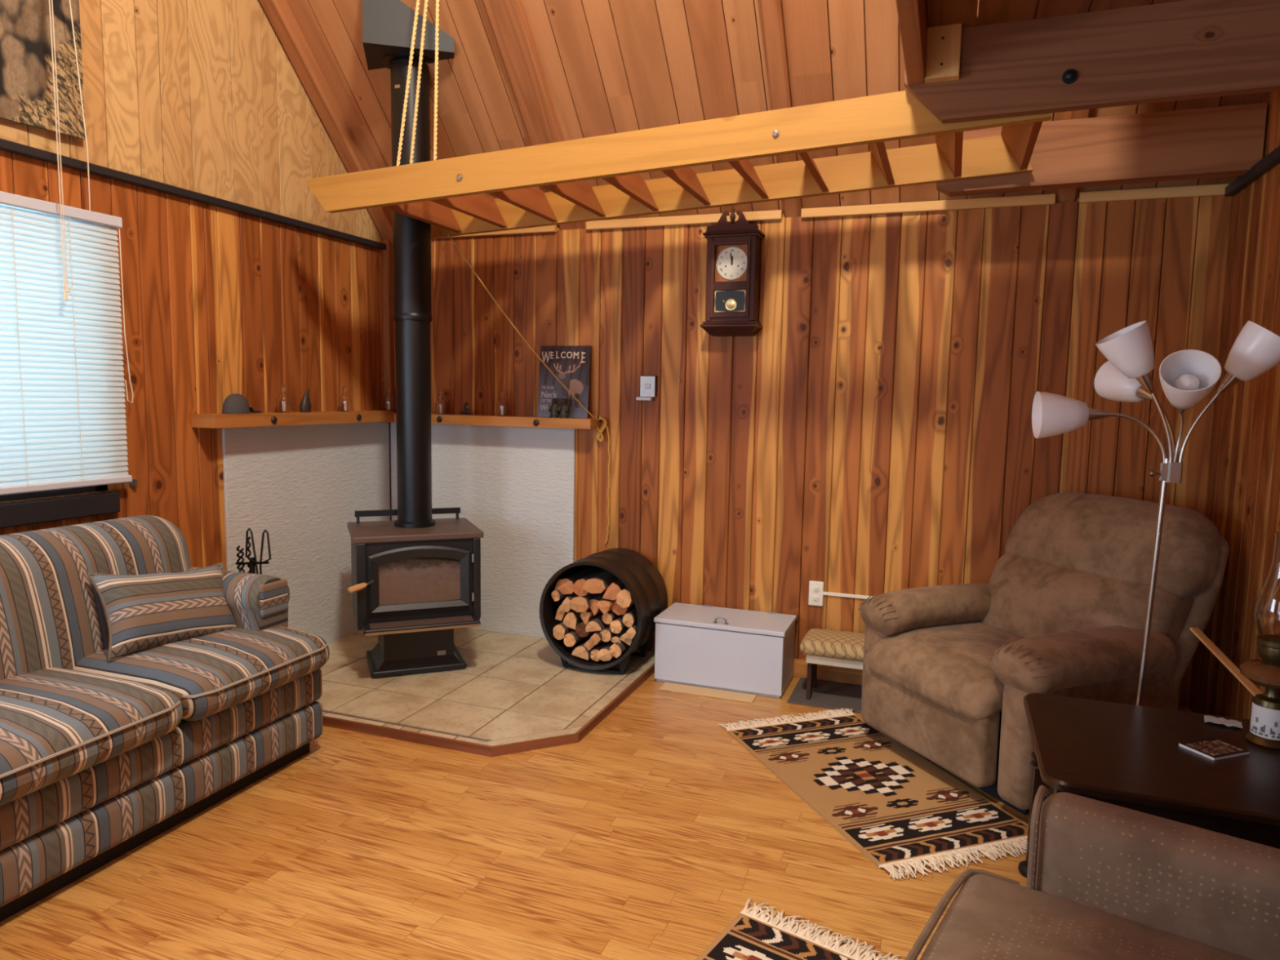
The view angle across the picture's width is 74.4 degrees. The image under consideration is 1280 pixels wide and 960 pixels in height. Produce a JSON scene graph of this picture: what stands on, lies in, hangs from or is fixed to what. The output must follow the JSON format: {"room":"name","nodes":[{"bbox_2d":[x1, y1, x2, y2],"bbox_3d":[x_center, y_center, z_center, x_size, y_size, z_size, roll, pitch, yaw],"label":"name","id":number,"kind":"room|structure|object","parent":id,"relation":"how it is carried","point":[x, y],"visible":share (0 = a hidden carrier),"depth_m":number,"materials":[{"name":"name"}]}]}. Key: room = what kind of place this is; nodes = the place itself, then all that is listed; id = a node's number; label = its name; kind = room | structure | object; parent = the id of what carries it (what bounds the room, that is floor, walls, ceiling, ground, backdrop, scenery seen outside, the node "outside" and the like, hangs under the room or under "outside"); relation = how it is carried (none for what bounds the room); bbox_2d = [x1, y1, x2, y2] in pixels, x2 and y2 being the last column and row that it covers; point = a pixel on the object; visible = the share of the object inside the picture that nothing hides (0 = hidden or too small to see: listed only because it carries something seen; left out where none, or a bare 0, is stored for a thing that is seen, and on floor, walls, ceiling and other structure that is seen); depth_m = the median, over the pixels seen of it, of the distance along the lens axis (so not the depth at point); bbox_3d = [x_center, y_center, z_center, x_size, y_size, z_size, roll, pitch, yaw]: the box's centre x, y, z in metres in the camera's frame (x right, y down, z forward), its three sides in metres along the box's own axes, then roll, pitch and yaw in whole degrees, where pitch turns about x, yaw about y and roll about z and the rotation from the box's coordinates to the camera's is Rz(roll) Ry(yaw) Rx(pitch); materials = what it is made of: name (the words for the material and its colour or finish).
{"room":"cabin living room","nodes":[
{"label":"cabin living room","id":0,"kind":"room"},
{"bbox_2d":[0,0,383,570],"bbox_3d":[-2.657,-1.925,1.660,0.140,6.200,6.868,3,6,20],"label":"wall","id":1,"kind":"structure","parent":0,"point":[206,97],"depth_m":3.69,"materials":[{"name":"brown wood"}]},
{"bbox_2d":[0,0,85,139],"bbox_3d":[-2.246,-1.708,2.570,0.020,1.012,1.101,3,6,20],"label":"picture","id":2,"kind":"object","parent":1,"relation":"attached to","point":[26,72],"visible":0.98,"depth_m":2.97},
{"bbox_2d":[0,204,119,528],"bbox_3d":[-2.388,-0.381,2.586,0.170,1.150,1.530,3,6,20],"label":"window","id":3,"kind":"structure","parent":1,"relation":"in","point":[31,512],"depth_m":3.10,"materials":[{"name":"black paint"}]},
{"bbox_2d":[0,191,133,495],"bbox_3d":[-2.274,-0.435,2.603,0.043,1.023,1.532,3,6,20],"label":"window blind","id":4,"kind":"object","parent":3,"relation":"attached to","point":[63,422],"visible":1,"depth_m":3.05,"materials":[{"name":"white paint"}]},
{"bbox_2d":[69,0,90,212],"bbox_3d":[-2.025,-2.058,2.897,0.030,2.166,0.227,2,6,10],"label":"cord","id":5,"kind":"object","parent":4,"relation":"attached to","point":[69,0],"visible":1,"depth_m":3.04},
{"bbox_2d":[48,0,67,301],"bbox_3d":[-2.033,-1.886,2.883,0.014,2.505,0.018,3,6,20],"label":"pull cord","id":6,"kind":"object","parent":5,"relation":"hanging from","point":[65,298],"visible":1,"depth_m":2.96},
{"bbox_2d":[51,0,70,293],"bbox_3d":[-2.029,-1.901,2.891,0.014,2.475,0.014,3,6,20],"label":"pull cord","id":7,"kind":"object","parent":5,"relation":"hanging from","point":[67,287],"visible":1,"depth_m":2.97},
{"bbox_2d":[0,137,386,249],"bbox_3d":[-2.465,-1.064,2.064,0.032,0.032,5.865,3,6,20],"label":"trim","id":8,"kind":"structure","parent":1,"relation":"attached to","point":[5,145],"depth_m":3.47,"materials":[{"name":"black paint"}]},
{"bbox_2d":[222,422,390,644],"bbox_3d":[-1.688,0.295,4.423,0.015,1.189,1.195,3,6,20],"label":"shield","id":9,"kind":"object","parent":1,"relation":"attached to","point":[302,484],"visible":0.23,"depth_m":4.34,"materials":[{"name":"white paint"}]},
{"bbox_2d":[0,672,1029,959],"bbox_3d":[-0.718,1.299,1.235,4.520,0.060,6.900,3,6,20],"label":"floor","id":10,"kind":"structure","parent":0,"point":[646,836],"depth_m":2.52,"materials":[{"name":"brown wood"}]},
{"bbox_2d":[0,515,329,922],"bbox_3d":[-1.843,0.662,2.554,0.903,0.900,1.700,3,6,20],"label":"striped sofa","id":11,"kind":"object","parent":10,"relation":"on","point":[100,758],"visible":0.9,"depth_m":2.66,"materials":[{"name":"fabric"}]},
{"bbox_2d":[0,666,182,805],"bbox_3d":[-1.860,0.720,2.262,0.719,0.184,0.932,3,6,20],"label":"seat cushion","id":12,"kind":"object","parent":11,"relation":"on","point":[60,727],"depth_m":2.35,"materials":[{"name":"fabric"}]},
{"bbox_2d":[85,562,236,662],"bbox_3d":[-1.671,0.457,2.999,0.218,0.325,0.518,4,7,30],"label":"throw pillow","id":13,"kind":"object","parent":11,"relation":"on","point":[142,612],"visible":0.82,"depth_m":2.90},
{"bbox_2d":[73,626,329,720],"bbox_3d":[-1.586,0.649,3.002,0.719,0.184,0.642,3,6,20],"label":"seat cushion","id":14,"kind":"object","parent":11,"relation":"on","point":[220,675],"depth_m":2.82,"materials":[{"name":"fabric"}]},
{"bbox_2d":[315,627,654,756],"bbox_3d":[-0.913,0.952,4.109,1.752,0.038,1.405,3,6,20],"label":"tiled hearth","id":15,"kind":"object","parent":10,"relation":"on","point":[514,694],"visible":0.62,"depth_m":3.79,"materials":[{"name":"tile"}]},
{"bbox_2d":[235,527,271,574],"bbox_3d":[-1.710,0.582,3.728,0.178,0.754,0.178,-1,6,-15],"label":"tool","id":16,"kind":"object","parent":15,"relation":"on","point":[252,563],"visible":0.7,"depth_m":3.69,"materials":[{"name":"metal"}]},
{"bbox_2d":[347,506,484,678],"bbox_3d":[-1.121,0.550,4.154,0.628,0.748,0.589,-1,6,-22],"label":"wood stove","id":17,"kind":"object","parent":15,"relation":"on","point":[411,588],"visible":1,"depth_m":4.01,"materials":[{"name":"black paint"}]},
{"bbox_2d":[390,58,435,528],"bbox_3d":[-1.111,-0.870,4.116,0.200,2.205,0.200,3,6,20],"label":"flue pipe","id":18,"kind":"object","parent":17,"relation":"on","point":[412,317],"visible":0.91,"depth_m":4.06,"materials":[{"name":"black metal"}]},
{"bbox_2d":[539,547,667,675],"bbox_3d":[-0.174,0.650,4.282,0.538,0.558,0.435,3,6,20],"label":"drum","id":19,"kind":"object","parent":15,"relation":"on","point":[643,580],"visible":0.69,"depth_m":4.17,"materials":[{"name":"metal"}]},
{"bbox_2d":[553,622,573,639],"bbox_3d":[-0.346,0.739,4.317,0.065,0.078,0.337,3,6,20],"label":"log","id":20,"kind":"object","parent":19,"relation":"in","point":[560,630],"visible":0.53,"depth_m":4.17,"materials":[{"name":"brown wood"}]},
{"bbox_2d":[555,566,598,594],"bbox_3d":[-0.317,0.514,4.329,0.110,0.083,0.336,3,6,20],"label":"log","id":21,"kind":"object","parent":19,"relation":"in","point":[565,584],"visible":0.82,"depth_m":4.19,"materials":[{"name":"brown wood"}]},
{"bbox_2d":[564,629,595,646],"bbox_3d":[-0.291,0.776,4.309,0.063,0.066,0.334,3,6,20],"label":"log","id":22,"kind":"object","parent":19,"relation":"in","point":[571,638],"visible":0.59,"depth_m":4.16,"materials":[{"name":"brown wood"}]},
{"bbox_2d":[563,609,582,629],"bbox_3d":[-0.295,0.682,4.328,0.074,0.086,0.335,3,6,20],"label":"log","id":23,"kind":"object","parent":22,"relation":"on","point":[573,618],"visible":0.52,"depth_m":4.18,"materials":[{"name":"brown wood"}]},
{"bbox_2d":[559,593,577,612],"bbox_3d":[-0.311,0.602,4.318,0.073,0.077,0.338,3,6,20],"label":"log","id":24,"kind":"object","parent":23,"relation":"on","point":[565,606],"visible":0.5,"depth_m":4.17,"materials":[{"name":"brown wood"}]},
{"bbox_2d":[575,621,594,636],"bbox_3d":[-0.229,0.728,4.311,0.069,0.068,0.336,3,6,20],"label":"log","id":25,"kind":"object","parent":19,"relation":"in","point":[580,631],"visible":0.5,"depth_m":4.16,"materials":[{"name":"brown wood"}]},
{"bbox_2d":[580,608,603,623],"bbox_3d":[-0.215,0.669,4.311,0.052,0.069,0.334,3,6,20],"label":"log","id":26,"kind":"object","parent":25,"relation":"on","point":[587,616],"visible":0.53,"depth_m":4.16,"materials":[{"name":"brown wood"}]},
{"bbox_2d":[571,638,604,660],"bbox_3d":[-0.240,0.838,4.314,0.089,0.066,0.336,3,6,20],"label":"log","id":27,"kind":"object","parent":19,"relation":"in","point":[581,651],"visible":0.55,"depth_m":4.16,"materials":[{"name":"brown wood"}]},
{"bbox_2d":[568,590,606,612],"bbox_3d":[-0.243,0.597,4.284,0.104,0.082,0.336,3,6,20],"label":"log","id":28,"kind":"object","parent":19,"relation":"in","point":[581,603],"visible":0.56,"depth_m":4.13,"materials":[{"name":"brown wood"}]},
{"bbox_2d":[573,568,606,596],"bbox_3d":[-0.233,0.514,4.281,0.093,0.091,0.336,3,6,20],"label":"log","id":29,"kind":"object","parent":28,"relation":"on","point":[578,585],"visible":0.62,"depth_m":4.14,"materials":[{"name":"brown wood"}]},
{"bbox_2d":[587,630,602,644],"bbox_3d":[-0.168,0.760,4.256,0.068,0.059,0.332,3,6,20],"label":"log","id":30,"kind":"object","parent":19,"relation":"in","point":[596,638],"visible":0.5,"depth_m":4.11,"materials":[{"name":"brown wood"}]},
{"bbox_2d":[585,613,610,631],"bbox_3d":[-0.170,0.703,4.261,0.083,0.058,0.337,3,6,20],"label":"log","id":31,"kind":"object","parent":19,"relation":"in","point":[596,624],"visible":0.6,"depth_m":4.11,"materials":[{"name":"brown wood"}]},
{"bbox_2d":[590,591,605,615],"bbox_3d":[-0.169,0.611,4.292,0.062,0.082,0.336,3,6,20],"label":"log","id":32,"kind":"object","parent":31,"relation":"on","point":[594,608],"visible":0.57,"depth_m":4.14,"materials":[{"name":"brown wood"}]},
{"bbox_2d":[582,570,618,593],"bbox_3d":[-0.167,0.500,4.240,0.120,0.077,0.334,3,6,20],"label":"log","id":33,"kind":"object","parent":19,"relation":"in","point":[598,584],"visible":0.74,"depth_m":4.10,"materials":[{"name":"brown wood"}]},
{"bbox_2d":[590,640,611,661],"bbox_3d":[-0.161,0.848,4.296,0.059,0.062,0.335,3,6,20],"label":"log","id":34,"kind":"object","parent":19,"relation":"in","point":[593,653],"visible":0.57,"depth_m":4.15,"materials":[{"name":"brown wood"}]},
{"bbox_2d":[597,641,613,661],"bbox_3d":[-0.116,0.838,4.252,0.078,0.066,0.338,3,6,20],"label":"log","id":35,"kind":"object","parent":19,"relation":"in","point":[604,655],"visible":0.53,"depth_m":4.10,"materials":[{"name":"brown wood"}]},
{"bbox_2d":[600,625,617,641],"bbox_3d":[-0.114,0.746,4.261,0.062,0.061,0.334,3,6,20],"label":"log","id":36,"kind":"object","parent":19,"relation":"in","point":[606,633],"visible":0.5,"depth_m":4.11,"materials":[{"name":"brown wood"}]},
{"bbox_2d":[602,609,622,624],"bbox_3d":[-0.103,0.662,4.263,0.054,0.056,0.336,3,6,20],"label":"log","id":37,"kind":"object","parent":19,"relation":"in","point":[610,616],"visible":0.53,"depth_m":4.12,"materials":[{"name":"brown wood"}]},
{"bbox_2d":[596,598,616,614],"bbox_3d":[-0.120,0.603,4.234,0.071,0.067,0.336,3,6,20],"label":"log","id":38,"kind":"object","parent":37,"relation":"on","point":[604,605],"visible":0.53,"depth_m":4.08,"materials":[{"name":"brown wood"}]},
{"bbox_2d":[602,578,626,599],"bbox_3d":[-0.081,0.523,4.217,0.102,0.087,0.337,3,6,20],"label":"log","id":39,"kind":"object","parent":38,"relation":"on","point":[615,587],"visible":0.54,"depth_m":4.07,"materials":[{"name":"brown wood"}]},
{"bbox_2d":[609,641,631,657],"bbox_3d":[-0.061,0.811,4.221,0.063,0.068,0.335,3,6,20],"label":"log","id":40,"kind":"object","parent":19,"relation":"in","point":[617,648],"visible":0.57,"depth_m":4.07,"materials":[{"name":"brown wood"}]},
{"bbox_2d":[609,606,635,633],"bbox_3d":[-0.060,0.698,4.233,0.064,0.066,0.337,3,6,20],"label":"log","id":41,"kind":"object","parent":19,"relation":"in","point":[616,626],"visible":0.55,"depth_m":4.08,"materials":[{"name":"brown wood"}]},
{"bbox_2d":[612,600,635,614],"bbox_3d":[-0.042,0.605,4.245,0.081,0.076,0.334,3,6,20],"label":"log","id":42,"kind":"object","parent":41,"relation":"on","point":[617,609],"visible":0.38,"depth_m":4.10,"materials":[{"name":"brown wood"}]},
{"bbox_2d":[616,587,634,608],"bbox_3d":[-0.022,0.553,4.185,0.079,0.095,0.336,3,6,20],"label":"log","id":43,"kind":"object","parent":42,"relation":"on","point":[624,598],"visible":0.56,"depth_m":4.03,"materials":[{"name":"brown wood"}]},
{"bbox_2d":[622,607,637,626],"bbox_3d":[-0.001,0.662,4.211,0.057,0.066,0.335,3,6,20],"label":"log","id":44,"kind":"object","parent":19,"relation":"in","point":[629,619],"visible":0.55,"depth_m":4.07,"materials":[{"name":"brown wood"}]},
{"bbox_2d":[659,682,756,702],"bbox_3d":[0.320,1.003,3.981,0.450,0.006,0.099,3,6,20],"label":"board","id":45,"kind":"object","parent":10,"relation":"on","point":[682,688],"visible":1,"depth_m":3.97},
{"bbox_2d":[653,602,796,697],"bbox_3d":[0.423,0.815,4.156,0.635,0.348,0.340,3,6,20],"label":"storage chest","id":46,"kind":"object","parent":10,"relation":"on","point":[748,651],"visible":1,"depth_m":4.02,"materials":[{"name":"white paint"}]},
{"bbox_2d":[695,897,903,959],"bbox_3d":[0.233,1.231,1.665,0.656,0.021,1.234,5,7,34],"label":"woven rug","id":47,"kind":"object","parent":10,"relation":"on","point":[749,935],"visible":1,"depth_m":2.16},
{"bbox_2d":[787,677,862,713],"bbox_3d":[0.995,1.017,3.939,0.545,0.009,0.355,3,6,20],"label":"floor mat","id":48,"kind":"object","parent":10,"relation":"on","point":[827,694],"visible":0.62,"depth_m":3.94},
{"bbox_2d":[800,628,864,699],"bbox_3d":[0.963,0.868,3.918,0.417,0.290,0.282,3,6,20],"label":"footstool","id":49,"kind":"object","parent":48,"relation":"on","point":[844,649],"visible":0.57,"depth_m":3.84,"materials":[{"name":"fabric"}]},
{"bbox_2d":[800,628,864,662],"bbox_3d":[0.965,0.768,3.908,0.417,0.089,0.282,3,6,20],"label":"cushion","id":50,"kind":"object","parent":49,"relation":"on","point":[819,645],"depth_m":3.83,"materials":[{"name":"fabric"}]},
{"bbox_2d":[717,708,1028,879],"bbox_3d":[0.841,1.092,3.122,0.656,0.021,1.234,-1,6,-19],"label":"woven rug","id":51,"kind":"object","parent":10,"relation":"on","point":[895,806],"visible":0.97,"depth_m":2.98,"materials":[{"name":"fabric"}]},
{"bbox_2d":[857,492,1229,814],"bbox_3d":[1.502,0.585,3.257,1.015,1.025,0.943,-1,6,-23],"label":"recliner","id":52,"kind":"object","parent":10,"relation":"on","point":[948,670],"visible":0.91,"depth_m":3.06,"materials":[{"name":"fabric"}]},
{"bbox_2d":[868,621,1025,720],"bbox_3d":[1.332,0.699,3.244,0.684,0.175,0.635,-1,6,-23],"label":"seat cushion","id":53,"kind":"object","parent":52,"relation":"on","point":[946,666],"depth_m":3.15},
{"bbox_2d":[980,552,1193,644],"bbox_3d":[1.691,0.512,3.314,0.375,0.395,0.790,-1,6,-23],"label":"lumbar cushion","id":54,"kind":"object","parent":52,"relation":"on","point":[1026,594],"depth_m":3.17,"materials":[{"name":"fabric"}]},
{"bbox_2d":[1004,492,1221,598],"bbox_3d":[1.826,0.240,3.338,0.335,0.345,0.843,-1,6,-23],"label":"cushion","id":55,"kind":"object","parent":52,"relation":"on","point":[1107,540],"depth_m":3.15,"materials":[{"name":"fabric"}]},
{"bbox_2d":[905,785,1279,959],"bbox_3d":[0.854,0.868,1.238,0.917,0.770,0.954,5,7,34],"label":"armchair","id":56,"kind":"object","parent":10,"relation":"on","point":[1105,881],"visible":1,"depth_m":1.56,"materials":[{"name":"fabric"}]},
{"bbox_2d":[920,874,1253,959],"bbox_3d":[0.765,0.929,1.314,0.680,0.184,0.733,5,7,34],"label":"seat cushion","id":57,"kind":"object","parent":56,"relation":"on","point":[991,917],"depth_m":1.55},
{"bbox_2d":[1017,693,1279,877],"bbox_3d":[1.378,0.945,2.145,0.725,0.530,0.640,3,6,20],"label":"side table","id":58,"kind":"object","parent":10,"relation":"on","point":[1124,755],"visible":0.48,"depth_m":2.04,"materials":[{"name":"brown wood"}]},
{"bbox_2d":[1178,737,1250,760],"bbox_3d":[1.450,0.678,2.128,0.128,0.007,0.094,-1,6,-20],"label":"booklet","id":59,"kind":"object","parent":58,"relation":"on","point":[1214,748],"visible":1,"depth_m":2.12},
{"bbox_2d":[1204,715,1242,728],"bbox_3d":[1.592,0.660,2.301,0.085,0.007,0.050,5,7,31],"label":"wrapper","id":60,"kind":"object","parent":58,"relation":"on","point":[1207,718],"visible":1,"depth_m":2.30,"materials":[{"name":"white paper"}]},
{"bbox_2d":[1189,626,1262,696],"bbox_3d":[1.804,0.577,2.557,0.024,0.125,0.513,2,6,8],"label":"wooden stick","id":61,"kind":"object","parent":58,"relation":"on","point":[1202,637],"visible":0.82,"depth_m":2.60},
{"bbox_2d":[1240,531,1279,749],"bbox_3d":[1.632,0.407,2.154,0.148,0.548,0.148,3,6,20],"label":"oil lamp","id":62,"kind":"object","parent":58,"relation":"on","point":[1264,726],"visible":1,"depth_m":2.14,"materials":[{"name":"glass"}]},
{"bbox_2d":[1031,320,1279,706],"bbox_3d":[1.495,0.349,2.541,0.508,1.640,0.551,-2,7,-27],"label":"floor lamp","id":63,"kind":"object","parent":10,"relation":"on","point":[1187,376],"visible":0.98,"depth_m":2.48,"materials":[{"name":"silver metal"}]},
{"bbox_2d":[285,0,1262,226],"bbox_3d":[0.018,-2.877,2.441,4.366,3.548,3.438,3,6,20],"label":"ceiling","id":64,"kind":"structure","parent":0,"point":[608,67],"depth_m":3.75,"materials":[{"name":"brown wood"}]},
{"bbox_2d":[258,0,392,244],"bbox_3d":[-1.955,-2.962,3.118,0.095,3.555,3.424,3,6,20],"label":"rafter","id":65,"kind":"object","parent":64,"relation":"attached to","point":[278,12],"depth_m":4.20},
{"bbox_2d":[395,0,419,165],"bbox_3d":[-0.938,-1.831,3.489,0.187,1.038,0.017,3,6,20],"label":"rope","id":66,"kind":"object","parent":64,"relation":"hanging from","point":[416,13],"visible":1,"depth_m":3.51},
{"bbox_2d":[361,0,454,70],"bbox_3d":[-1.083,-2.471,3.953,0.400,1.006,0.400,0,6,-14],"label":"ceiling box","id":67,"kind":"object","parent":64,"relation":"attached to","point":[388,25],"visible":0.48,"depth_m":3.80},
{"bbox_2d":[409,0,428,164],"bbox_3d":[-0.939,-1.752,3.594,0.145,1.030,0.017,3,6,20],"label":"rope","id":68,"kind":"object","parent":64,"relation":"hanging from","point":[420,68],"visible":0.84,"depth_m":3.60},
{"bbox_2d":[433,0,439,160],"bbox_3d":[-0.861,-1.751,3.565,0.044,1.023,0.017,3,6,20],"label":"rope","id":69,"kind":"object","parent":64,"relation":"hanging from","point":[436,77],"visible":0.83,"depth_m":3.57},
{"bbox_2d":[304,89,1051,238],"bbox_3d":[0.038,-1.280,3.531,2.985,0.285,0.722,3,6,20],"label":"ladder","id":70,"kind":"object","parent":69,"relation":"hanging from","point":[447,194],"visible":0.99,"depth_m":3.42,"materials":[{"name":"yellow wood"}]},
{"bbox_2d":[481,0,586,230],"bbox_3d":[-0.887,-2.919,2.743,0.170,3.528,3.395,3,6,20],"label":"rafter","id":71,"kind":"object","parent":64,"relation":"attached to","point":[507,19],"visible":0.57,"depth_m":3.85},
{"bbox_2d":[758,0,802,217],"bbox_3d":[0.198,-2.858,2.346,0.085,3.531,3.399,3,6,20],"label":"rafter","id":72,"kind":"object","parent":64,"relation":"attached to","point":[771,15],"visible":0.71,"depth_m":3.53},
{"bbox_2d":[1055,109,1092,202],"bbox_3d":[1.310,-2.798,1.941,0.085,3.531,3.399,3,6,20],"label":"rafter","id":73,"kind":"object","parent":64,"relation":"attached to","point":[1062,195],"visible":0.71,"depth_m":3.61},
{"bbox_2d":[388,195,1232,706],"bbox_3d":[0.476,-0.167,4.293,4.320,2.275,0.100,3,6,20],"label":"wall","id":74,"kind":"structure","parent":0,"point":[874,435],"depth_m":4.04,"materials":[{"name":"brown wood"}]},
{"bbox_2d":[382,239,395,409],"bbox_3d":[-1.450,-0.891,4.858,0.045,0.965,0.045,3,6,20],"label":"trim","id":75,"kind":"structure","parent":74,"relation":"attached to","point":[387,255],"depth_m":4.84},
{"bbox_2d":[191,393,600,429],"bbox_3d":[-1.077,-0.325,4.062,1.344,0.155,1.374,3,6,20],"label":"corner shelf","id":76,"kind":"object","parent":74,"relation":"attached to","point":[215,420],"depth_m":4.32,"materials":[{"name":"brown wood"}]},
{"bbox_2d":[276,385,290,412],"bbox_3d":[-1.717,-0.392,4.060,0.059,0.132,0.059,3,6,20],"label":"glass bottle","id":77,"kind":"object","parent":76,"relation":"on","point":[283,401],"visible":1,"depth_m":4.04,"materials":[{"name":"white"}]},
{"bbox_2d":[299,388,311,412],"bbox_3d":[-1.664,-0.397,4.190,0.048,0.118,0.068,3,6,20],"label":"bird figurine","id":78,"kind":"object","parent":76,"relation":"on","point":[305,406],"visible":1,"depth_m":4.18,"materials":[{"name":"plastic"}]},
{"bbox_2d":[338,386,351,411],"bbox_3d":[-1.565,-0.431,4.471,0.059,0.132,0.059,3,6,20],"label":"glass bottle","id":79,"kind":"object","parent":76,"relation":"on","point":[344,400],"visible":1,"depth_m":4.45,"materials":[{"name":"glass"}]},
{"bbox_2d":[383,387,394,410],"bbox_3d":[-1.434,-0.462,4.810,0.059,0.132,0.059,3,6,20],"label":"glass bottle","id":80,"kind":"object","parent":76,"relation":"on","point":[388,401],"visible":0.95,"depth_m":4.79,"materials":[{"name":"glass"}]},
{"bbox_2d":[435,390,446,414],"bbox_3d":[-1.116,-0.435,4.722,0.059,0.132,0.059,3,6,20],"label":"glass bottle","id":81,"kind":"object","parent":76,"relation":"on","point":[440,405],"visible":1,"depth_m":4.70,"materials":[{"name":"glass"}]},
{"bbox_2d":[496,391,507,416],"bbox_3d":[-0.750,-0.415,4.589,0.059,0.132,0.059,3,6,20],"label":"glass bottle","id":82,"kind":"object","parent":76,"relation":"on","point":[502,405],"visible":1,"depth_m":4.57,"materials":[{"name":"glass"}]},
{"bbox_2d":[547,397,569,417],"bbox_3d":[-0.425,-0.380,4.435,0.114,0.106,0.051,3,6,20],"label":"binoculars","id":83,"kind":"object","parent":76,"relation":"on","point":[555,410],"visible":1,"depth_m":4.42,"materials":[{"name":"plastic"}]},
{"bbox_2d":[537,346,591,418],"bbox_3d":[-0.405,-0.523,4.490,0.295,0.381,0.044,3,6,20],"label":"welcome sign","id":84,"kind":"object","parent":76,"relation":"on","point":[571,365],"visible":0.82,"depth_m":4.48,"materials":[{"name":"plastic"}]},
{"bbox_2d":[390,422,575,638],"bbox_3d":[-0.913,0.271,4.786,1.180,1.189,0.015,3,6,20],"label":"shield","id":85,"kind":"object","parent":74,"relation":"attached to","point":[516,485],"visible":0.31,"depth_m":4.71,"materials":[{"name":"white paint"}]},
{"bbox_2d":[431,224,556,239],"bbox_3d":[-0.905,-1.360,4.623,0.980,0.043,0.024,3,6,20],"label":"trim","id":86,"kind":"structure","parent":74,"relation":"attached to","point":[550,228],"depth_m":4.52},
{"bbox_2d":[447,233,609,543],"bbox_3d":[-0.569,-0.453,4.397,0.838,1.589,0.064,0,6,-6],"label":"rope","id":87,"kind":"object","parent":74,"relation":"attached to","point":[604,425],"visible":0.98,"depth_m":4.43,"materials":[{"name":"fabric"}]},
{"bbox_2d":[635,375,657,400],"bbox_3d":[0.035,-0.475,4.351,0.100,0.128,0.038,3,6,20],"label":"light switch","id":88,"kind":"object","parent":74,"relation":"attached to","point":[648,384],"visible":1,"depth_m":4.34,"materials":[{"name":"white plastic"}]},
{"bbox_2d":[586,209,782,230],"bbox_3d":[0.202,-1.299,4.219,1.020,0.043,0.024,3,6,20],"label":"trim","id":89,"kind":"structure","parent":74,"relation":"attached to","point":[775,215],"depth_m":4.22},
{"bbox_2d":[700,204,764,336],"bbox_3d":[0.452,-1.018,4.093,0.280,0.623,0.133,3,6,20],"label":"wall clock","id":90,"kind":"object","parent":74,"relation":"attached to","point":[734,249],"visible":0.99,"depth_m":4.06,"materials":[{"name":"brown wood"}]},
{"bbox_2d":[808,580,823,606],"bbox_3d":[0.869,0.560,4.156,0.072,0.123,0.016,3,6,20],"label":"wall outlet","id":91,"kind":"object","parent":74,"relation":"attached to","point":[815,597],"visible":1,"depth_m":4.15,"materials":[{"name":"beige plastic"}]},
{"bbox_2d":[822,591,872,599],"bbox_3d":[1.396,0.584,3.965,1.054,0.016,0.012,3,6,20],"label":"cable raceway","id":92,"kind":"object","parent":74,"relation":"attached to","point":[828,593],"visible":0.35,"depth_m":4.10,"materials":[{"name":"beige plastic"}]},
{"bbox_2d":[800,193,1055,218],"bbox_3d":[1.281,-1.241,3.826,1.090,0.043,0.024,3,6,20],"label":"trim","id":93,"kind":"structure","parent":74,"relation":"attached to","point":[1039,199],"depth_m":3.80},
{"bbox_2d":[792,658,1188,711],"bbox_3d":[1.273,0.970,4.045,2.340,0.090,0.016,3,6,20],"label":"baseboard","id":94,"kind":"structure","parent":74,"relation":"attached to","point":[825,673],"depth_m":4.16,"materials":[{"name":"brown wood"}]},
{"bbox_2d":[1079,183,1229,203],"bbox_3d":[2.135,-1.194,3.515,0.540,0.043,0.024,3,6,20],"label":"trim","id":95,"kind":"structure","parent":74,"relation":"attached to","point":[1206,190],"depth_m":3.50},
{"bbox_2d":[1188,90,1279,719],"bbox_3d":[1.347,-1.558,0.247,0.140,5.896,6.809,3,6,20],"label":"wall","id":96,"kind":"structure","parent":0,"point":[1242,504],"depth_m":3.12,"materials":[{"name":"brown wood"}]},
{"bbox_2d":[904,0,1279,124],"bbox_3d":[1.456,-1.296,2.587,1.230,0.280,0.067,3,6,20],"label":"beam","id":97,"kind":"structure","parent":96,"relation":"attached to","point":[1187,49],"depth_m":2.58,"materials":[{"name":"wood"}]},
{"bbox_2d":[924,23,961,83],"bbox_3d":[0.979,-1.377,2.720,0.105,0.159,0.042,3,6,20],"label":"block","id":98,"kind":"object","parent":97,"relation":"attached to","point":[943,51],"visible":1,"depth_m":2.70,"materials":[{"name":"wood"}]},
{"bbox_2d":[925,0,1185,27],"bbox_3d":[0.983,-1.319,1.190,1.162,0.035,3.000,3,6,20],"label":"deck","id":99,"kind":"object","parent":97,"relation":"on","point":[939,12],"visible":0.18,"depth_m":2.58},
{"bbox_2d":[895,0,927,84],"bbox_3d":[0.407,-1.272,1.400,0.055,0.200,3.045,3,6,20],"label":"board","id":100,"kind":"object","parent":99,"relation":"attached to","point":[912,14],"visible":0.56,"depth_m":2.45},
{"bbox_2d":[936,102,1267,196],"bbox_3d":[1.779,-1.291,3.334,1.135,0.249,0.090,3,6,20],"label":"beam","id":101,"kind":"structure","parent":96,"relation":"attached to","point":[1223,141],"depth_m":3.24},
{"bbox_2d":[1224,145,1279,196],"bbox_3d":[1.371,-0.904,0.664,0.034,0.040,5.870,3,6,20],"label":"trim","id":102,"kind":"structure","parent":96,"relation":"attached to","point":[1272,159],"depth_m":3.09,"materials":[{"name":"black paint"}]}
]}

